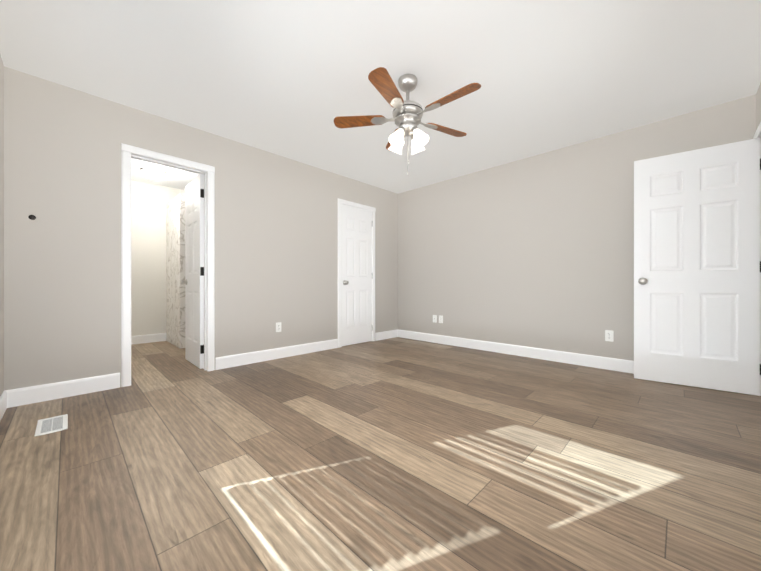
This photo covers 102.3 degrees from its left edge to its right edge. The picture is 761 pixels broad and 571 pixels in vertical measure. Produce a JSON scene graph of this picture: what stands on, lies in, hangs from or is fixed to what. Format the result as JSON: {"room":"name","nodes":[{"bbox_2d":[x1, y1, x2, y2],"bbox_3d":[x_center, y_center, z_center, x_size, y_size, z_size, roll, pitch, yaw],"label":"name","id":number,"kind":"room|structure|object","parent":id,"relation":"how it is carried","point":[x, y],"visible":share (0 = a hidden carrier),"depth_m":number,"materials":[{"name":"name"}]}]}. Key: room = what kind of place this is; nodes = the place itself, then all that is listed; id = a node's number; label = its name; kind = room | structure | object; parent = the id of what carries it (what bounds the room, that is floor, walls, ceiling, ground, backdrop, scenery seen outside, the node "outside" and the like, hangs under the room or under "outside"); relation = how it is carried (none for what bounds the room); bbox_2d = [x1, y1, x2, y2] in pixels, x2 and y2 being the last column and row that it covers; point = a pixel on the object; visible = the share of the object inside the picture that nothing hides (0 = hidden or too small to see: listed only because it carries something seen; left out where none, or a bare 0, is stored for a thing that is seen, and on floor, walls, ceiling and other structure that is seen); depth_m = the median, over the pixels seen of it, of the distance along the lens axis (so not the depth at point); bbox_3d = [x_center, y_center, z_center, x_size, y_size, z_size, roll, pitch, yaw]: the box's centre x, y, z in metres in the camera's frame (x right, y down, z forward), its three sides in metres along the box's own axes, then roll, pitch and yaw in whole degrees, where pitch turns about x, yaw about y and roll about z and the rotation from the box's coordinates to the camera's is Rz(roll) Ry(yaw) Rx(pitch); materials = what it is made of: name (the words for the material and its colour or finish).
{"room":"empty bedroom","nodes":[
{"label":"empty bedroom","id":0,"kind":"room"},
{"bbox_2d":[0,54,3,395],"bbox_3d":[-1.743,-0.344,1.179,7.740,2.440,0.120,0,0,44],"label":"wall","id":1,"kind":"structure","parent":0,"point":[1,227],"depth_m":2.10,"materials":[{"name":"grey paint"}]},
{"bbox_2d":[0,391,6,420],"bbox_3d":[-1.292,0.813,0.832,3.890,0.126,0.014,0,0,44],"label":"baseboard","id":2,"kind":"structure","parent":1,"relation":"attached to","point":[3,402],"depth_m":2.07,"materials":[{"name":"white paint"}]},
{"bbox_2d":[131,180,184,335],"bbox_3d":[-2.933,-0.346,5.410,0.120,2.440,4.500,0,0,44],"label":"wall","id":3,"kind":"structure","parent":0,"point":[149,202],"depth_m":4.69,"materials":[{"name":"white paint"}]},
{"bbox_2d":[131,333,165,344],"bbox_3d":[-3.504,0.812,4.731,0.014,0.126,2.490,0,0,44],"label":"baseboard","id":4,"kind":"structure","parent":3,"relation":"attached to","point":[147,338],"depth_m":4.68,"materials":[{"name":"white paint"}]},
{"bbox_2d":[4,66,397,389],"bbox_3d":[-1.239,-0.345,3.751,0.120,2.440,4.500,0,0,44],"label":"wall","id":5,"kind":"structure","parent":0,"point":[276,238],"depth_m":2.61,"materials":[{"name":"grey paint"}]},
{"bbox_2d":[28,215,35,219],"bbox_3d":[-2.591,-0.508,2.279,0.009,0.038,0.038,0,0,44],"label":"switch","id":6,"kind":"object","parent":5,"relation":"attached to","point":[32,217],"visible":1,"depth_m":2.28,"materials":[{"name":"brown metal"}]},
{"bbox_2d":[121,143,214,386],"bbox_3d":[-2.022,-0.176,2.952,0.154,2.102,0.738,0,0,44],"label":"door frame","id":7,"kind":"structure","parent":5,"relation":"attached to","point":[128,152],"depth_m":2.85,"materials":[{"name":"white paint"}]},
{"bbox_2d":[180,174,203,368],"bbox_3d":[-2.076,-0.148,3.415,0.173,2.030,0.618,0,0,-45],"label":"bathroom door","id":8,"kind":"structure","parent":5,"relation":"in","point":[194,272],"depth_m":3.34,"materials":[{"name":"white paint"}]},
{"bbox_2d":[4,329,397,407],"bbox_3d":[-1.191,0.812,3.705,0.014,0.126,4.260,0,0,44],"label":"baseboard","id":9,"kind":"structure","parent":5,"relation":"attached to","point":[38,393],"depth_m":2.58,"materials":[{"name":"white paint"}]},
{"bbox_2d":[276,322,280,331],"bbox_3d":[-1.221,0.500,3.678,0.009,0.115,0.070,0,0,44],"label":"electrical outlet","id":10,"kind":"object","parent":5,"relation":"attached to","point":[278,326],"visible":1,"depth_m":3.67,"materials":[{"name":"white plastic"}]},
{"bbox_2d":[342,204,371,345],"bbox_3d":[-0.356,-0.148,4.591,0.173,2.030,0.618,0,0,44],"label":"closet door","id":11,"kind":"structure","parent":5,"relation":"in","point":[356,275],"depth_m":4.57,"materials":[{"name":"white paint"}]},
{"bbox_2d":[338,198,375,347],"bbox_3d":[-0.389,-0.176,4.619,0.154,2.102,0.738,0,0,44],"label":"door frame","id":12,"kind":"structure","parent":5,"relation":"attached to","point":[354,204],"depth_m":4.34,"materials":[{"name":"white paint"}]},
{"bbox_2d":[0,337,760,570],"bbox_3d":[-0.210,0.925,2.744,8.140,0.100,4.900,0,0,44],"label":"floor","id":13,"kind":"structure","parent":0,"point":[398,454],"depth_m":1.46,"materials":[{"name":"brown wood"}]},
{"bbox_2d":[34,414,67,436],"bbox_3d":[-2.062,0.873,1.926,0.300,0.006,0.135,0,0,44],"label":"floor vent","id":14,"kind":"object","parent":13,"relation":"in","point":[51,425],"visible":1,"depth_m":1.91,"materials":[{"name":"white plastic"}]},
{"bbox_2d":[166,194,184,347],"bbox_3d":[-2.712,-0.200,4.939,0.846,2.150,1.075,0,0,44],"label":"shower surround","id":15,"kind":"object","parent":13,"relation":"on","point":[175,270],"visible":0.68,"depth_m":4.43,"materials":[{"name":"stone"}]},
{"bbox_2d":[0,0,760,193],"bbox_3d":[-0.210,-1.615,2.743,8.140,0.100,4.900,0,0,44],"label":"ceiling","id":16,"kind":"structure","parent":0,"point":[289,79],"depth_m":2.19,"materials":[{"name":"white paint"}]},
{"bbox_2d":[140,167,167,179],"bbox_3d":[-3.111,-1.519,4.212,0.310,0.092,0.310,0,0,44],"label":"light","id":17,"kind":"object","parent":16,"relation":"attached to","point":[154,173],"visible":1,"depth_m":4.13,"materials":[{"name":"white glass"}]},
{"bbox_2d":[334,67,480,174],"bbox_3d":[0.241,-1.210,2.306,1.064,0.710,1.106,0,0,44],"label":"ceiling fan","id":18,"kind":"object","parent":16,"relation":"hanging from","point":[407,115],"visible":1,"depth_m":2.27,"materials":[{"name":"brown wood"}]},
{"bbox_2d":[398,94,755,360],"bbox_3d":[1.322,-0.345,4.308,7.740,2.440,0.120,0,0,44],"label":"wall","id":19,"kind":"structure","parent":0,"point":[536,251],"depth_m":3.63,"materials":[{"name":"grey paint"}]},
{"bbox_2d":[433,315,436,322],"bbox_3d":[0.827,0.510,4.697,0.070,0.115,0.018,0,0,44],"label":"electrical outlet","id":20,"kind":"object","parent":19,"relation":"attached to","point":[435,318],"visible":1,"depth_m":4.69,"materials":[{"name":"white plastic"}]},
{"bbox_2d":[439,315,442,322],"bbox_3d":[0.909,0.510,4.623,0.070,0.115,0.009,0,0,44],"label":"electrical outlet","id":21,"kind":"object","parent":19,"relation":"attached to","point":[440,319],"visible":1,"depth_m":4.62,"materials":[{"name":"white plastic"}]},
{"bbox_2d":[398,329,633,373],"bbox_3d":[1.679,0.812,3.866,3.890,0.126,0.014,0,0,44],"label":"baseboard","id":22,"kind":"structure","parent":19,"relation":"attached to","point":[615,364],"depth_m":3.71,"materials":[{"name":"white paint"}]},
{"bbox_2d":[605,330,613,341],"bbox_3d":[2.377,0.523,3.185,0.070,0.115,0.009,0,0,44],"label":"electrical outlet","id":23,"kind":"object","parent":19,"relation":"attached to","point":[609,335],"visible":1,"depth_m":3.18,"materials":[{"name":"white plastic"}]},
{"bbox_2d":[756,83,760,129],"bbox_3d":[1.626,-0.344,0.946,0.120,2.440,4.500,0,0,44],"label":"wall","id":24,"kind":"structure","parent":0,"point":[758,107],"depth_m":2.43,"materials":[{"name":"grey paint"}]},
{"bbox_2d":[753,122,760,395],"bbox_3d":[2.780,-0.175,2.124,0.154,2.102,0.890,0,0,44],"label":"door frame","id":25,"kind":"structure","parent":24,"relation":"attached to","point":[757,134],"depth_m":2.43,"materials":[{"name":"white paint"}]},
{"bbox_2d":[634,138,759,395],"bbox_3d":[2.691,-0.148,2.652,0.770,2.030,0.173,0,0,37],"label":"entry door","id":26,"kind":"structure","parent":25,"relation":"attached to","point":[697,268],"depth_m":2.61,"materials":[{"name":"white paint"}]}
]}

